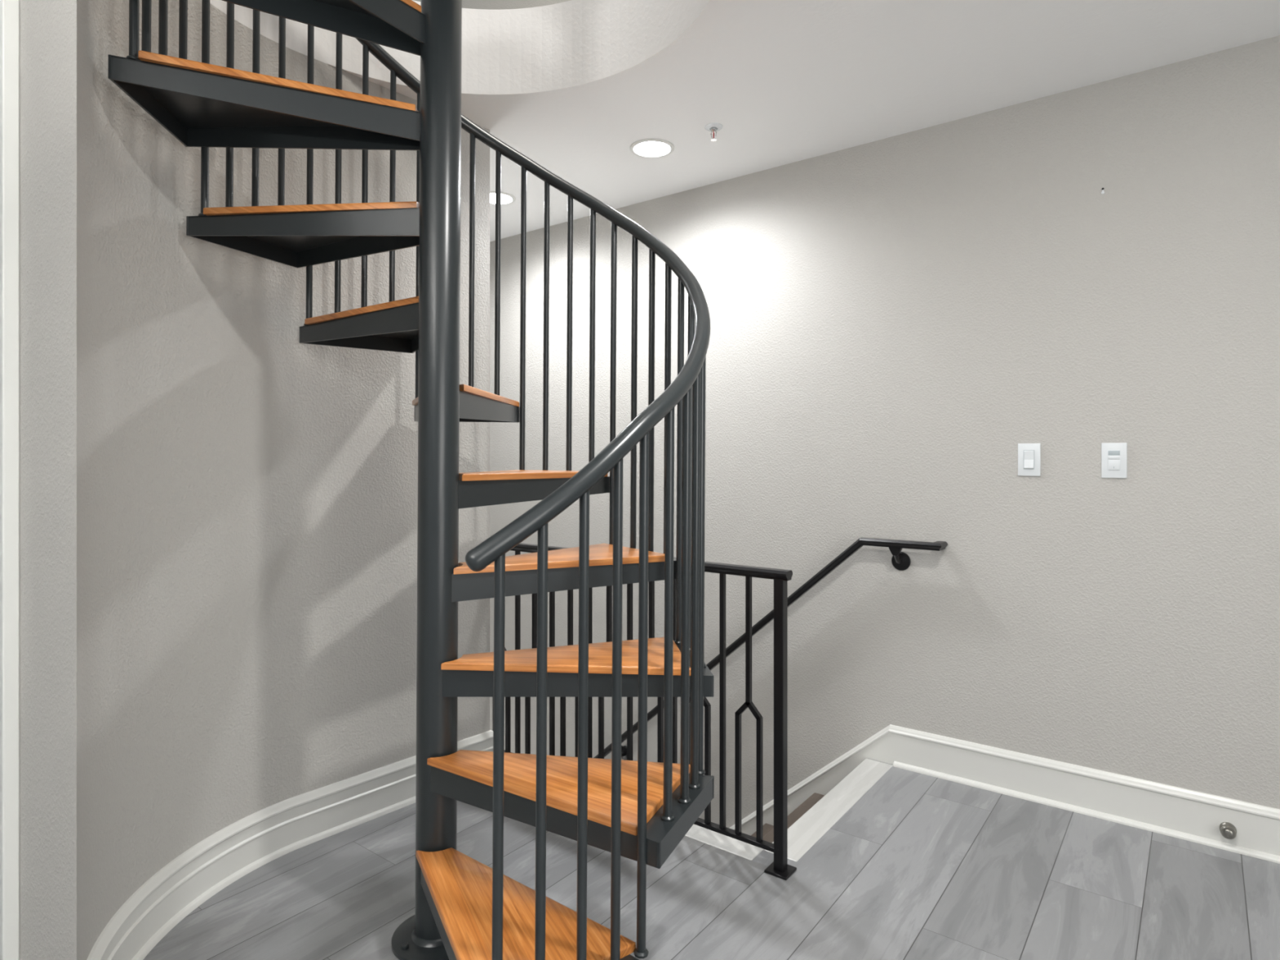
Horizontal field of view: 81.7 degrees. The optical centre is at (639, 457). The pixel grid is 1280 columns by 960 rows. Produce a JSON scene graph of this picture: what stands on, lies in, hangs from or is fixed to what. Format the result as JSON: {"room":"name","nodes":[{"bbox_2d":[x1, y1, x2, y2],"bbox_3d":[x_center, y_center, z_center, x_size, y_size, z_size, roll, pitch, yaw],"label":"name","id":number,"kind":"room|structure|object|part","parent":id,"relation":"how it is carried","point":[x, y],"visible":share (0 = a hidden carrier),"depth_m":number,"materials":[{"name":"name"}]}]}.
{"room":"stair landing","nodes":[
{"label":"stair landing","id":0,"kind":"room"},
{"bbox_2d":[19,0,489,959],"bbox_3d":[-1.053,-0.030,2.303,1.038,2.460,1.444,0,0,37],"label":"wall","id":1,"kind":"structure","parent":0,"point":[219,507],"depth_m":1.96,"materials":[{"name":"grey paint"}]},
{"bbox_2d":[0,0,19,959],"bbox_3d":[-1.429,-0.029,1.663,0.115,2.459,0.030,0,0,37],"label":"trim","id":2,"kind":"structure","parent":1,"relation":"attached to","point":[9,9],"depth_m":1.63,"materials":[{"name":"white paint"}]},
{"bbox_2d":[86,729,493,959],"bbox_3d":[-0.898,1.125,2.277,0.507,0.150,1.761,0,0,11],"label":"baseboard","id":3,"kind":"structure","parent":1,"relation":"attached to","point":[274,831],"depth_m":2.15,"materials":[{"name":"white paint"}]},
{"bbox_3d":[-0.889,1.192,2.281,0.498,0.017,1.752,0,0,10],"label":"shoe moulding","id":4,"kind":"part","parent":3,"relation":"part of","materials":[{"name":"white paint"}]},
{"bbox_2d":[142,759,1279,959],"bbox_3d":[-0.429,1.340,1.089,7.200,0.280,4.815,0,0,37],"label":"floor","id":5,"kind":"structure","parent":0,"point":[921,866],"depth_m":2.05,"materials":[{"name":"grey wood"}]},
{"bbox_2d":[107,0,714,959],"bbox_3d":[-0.501,-0.657,1.847,1.367,3.711,1.371,0,0,0],"label":"spiral staircase","id":6,"kind":"structure","parent":5,"relation":"on","point":[640,811],"depth_m":1.80,"materials":[{"name":"grey metal"}]},
{"bbox_3d":[-0.511,1.186,1.850,0.210,0.024,0.210,0,0,0],"label":"plate","id":7,"kind":"part","parent":6,"relation":"part of","materials":[{"name":"grey metal"}]},
{"bbox_3d":[-0.492,-1.095,1.852,1.341,2.563,1.328,0,0,0],"label":"handrail","id":8,"kind":"part","parent":6,"relation":"part of","materials":[{"name":"grey metal"}]},
{"bbox_2d":[492,542,796,879],"bbox_3d":[-0.100,0.763,2.532,1.344,0.874,0.070,0,0,37],"label":"guard railing","id":9,"kind":"object","parent":5,"relation":"on","point":[780,868],"visible":0.43,"depth_m":2.25,"materials":[{"name":"black metal"}]},
{"bbox_3d":[-0.119,1.139,2.546,1.296,0.013,0.025,0,0,37],"label":"rail","id":10,"kind":"part","parent":9,"relation":"part of","materials":[{"name":"black paint"}]},
{"bbox_3d":[-0.103,0.340,2.534,1.338,0.028,0.043,0,0,37],"label":"rail","id":11,"kind":"part","parent":9,"relation":"part of","materials":[{"name":"black metal"}]},
{"bbox_3d":[0.408,0.776,2.146,0.070,0.848,0.070,0,0,37],"label":"post","id":12,"kind":"part","parent":9,"relation":"part of","materials":[{"name":"black metal"}]},
{"bbox_2d":[684,824,764,860],"bbox_3d":[-1.046,1.214,3.309,3.532,0.032,0.097,0,0,37],"label":"trim","id":13,"kind":"structure","parent":5,"relation":"on","point":[729,844],"depth_m":2.30,"materials":[{"name":"white wood"}]},
{"bbox_2d":[751,792,824,843],"bbox_3d":[-0.341,2.460,3.354,2.506,2.130,0.868,0,0,37],"label":"flight","id":14,"kind":"object","parent":5,"relation":"attached to","point":[768,829],"visible":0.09,"depth_m":2.94,"materials":[{"name":"brown wood"}]},
{"bbox_2d":[764,758,893,861],"bbox_3d":[0.683,1.214,2.574,0.110,0.032,0.867,0,0,37],"label":"trim","id":15,"kind":"structure","parent":5,"relation":"on","point":[802,834],"depth_m":2.53,"materials":[{"name":"white wood"}]},
{"bbox_2d":[209,0,1279,241],"bbox_3d":[-0.460,-1.407,1.049,7.200,0.295,4.715,0,0,37],"label":"ceiling","id":16,"kind":"structure","parent":0,"point":[571,86],"depth_m":2.47,"materials":[{"name":"white paint"}]},
{"bbox_2d":[489,191,515,204],"bbox_3d":[-0.695,-1.256,3.591,0.181,0.007,0.181,0,0,37],"label":"recessed light","id":17,"kind":"object","parent":16,"relation":"in","point":[507,198],"visible":0.44,"depth_m":3.60,"materials":[{"name":"white paint"}]},
{"bbox_2d":[630,138,674,158],"bbox_3d":[0.049,-1.256,3.014,0.181,0.007,0.181,0,0,37],"label":"recessed light","id":18,"kind":"object","parent":16,"relation":"in","point":[646,148],"visible":1,"depth_m":3.01,"materials":[{"name":"white paint"}]},
{"bbox_2d":[704,123,722,141],"bbox_3d":[0.281,-1.235,2.821,0.068,0.051,0.068,0,0,37],"label":"sprinkler","id":19,"kind":"object","parent":16,"relation":"attached to","point":[713,127],"visible":1,"depth_m":2.81,"materials":[{"name":"white metal"}]},
{"bbox_2d":[413,0,1279,827],"bbox_3d":[1.002,-0.050,2.974,7.200,7.900,0.120,0,0,37],"label":"wall","id":20,"kind":"structure","parent":0,"point":[891,317],"depth_m":2.70,"materials":[{"name":"grey paint"}]},
{"bbox_2d":[593,537,947,759],"bbox_3d":[-0.190,1.637,3.749,3.316,2.642,0.088,0,0,37],"label":"wall handrail","id":21,"kind":"object","parent":20,"relation":"attached to","point":[900,561],"visible":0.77,"depth_m":2.96,"materials":[{"name":"black metal"}]},
{"bbox_2d":[729,724,1279,863],"bbox_3d":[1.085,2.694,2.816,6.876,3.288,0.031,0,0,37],"label":"baseboard","id":22,"kind":"structure","parent":20,"relation":"attached to","point":[1188,815],"depth_m":2.54,"materials":[{"name":"white paint"}]},
{"bbox_3d":[2.404,1.192,1.806,3.555,0.016,0.016,0,0,37],"label":"shoe moulding","id":23,"kind":"part","parent":22,"relation":"part of","materials":[{"name":"white paint"}]},
{"bbox_2d":[1017,443,1040,475],"bbox_3d":[1.372,0.008,2.610,0.072,0.115,0.012,0,0,37],"label":"light switch","id":24,"kind":"object","parent":20,"relation":"attached to","point":[1028,454],"visible":1,"depth_m":2.61,"materials":[{"name":"white plastic"}]},
{"bbox_2d":[1101,442,1127,478],"bbox_3d":[1.574,0.010,2.458,0.072,0.117,0.010,0,0,37],"label":"switch","id":25,"kind":"object","parent":20,"relation":"attached to","point":[1113,455],"visible":1,"depth_m":2.45,"materials":[{"name":"white plastic"}]},
{"bbox_2d":[1219,822,1236,839],"bbox_3d":[1.793,1.140,2.256,0.042,0.042,0.039,0,0,37],"label":"door stop","id":26,"kind":"object","parent":20,"relation":"attached to","point":[1228,830],"visible":1,"depth_m":2.25,"materials":[{"name":"silver metal"}]}
]}

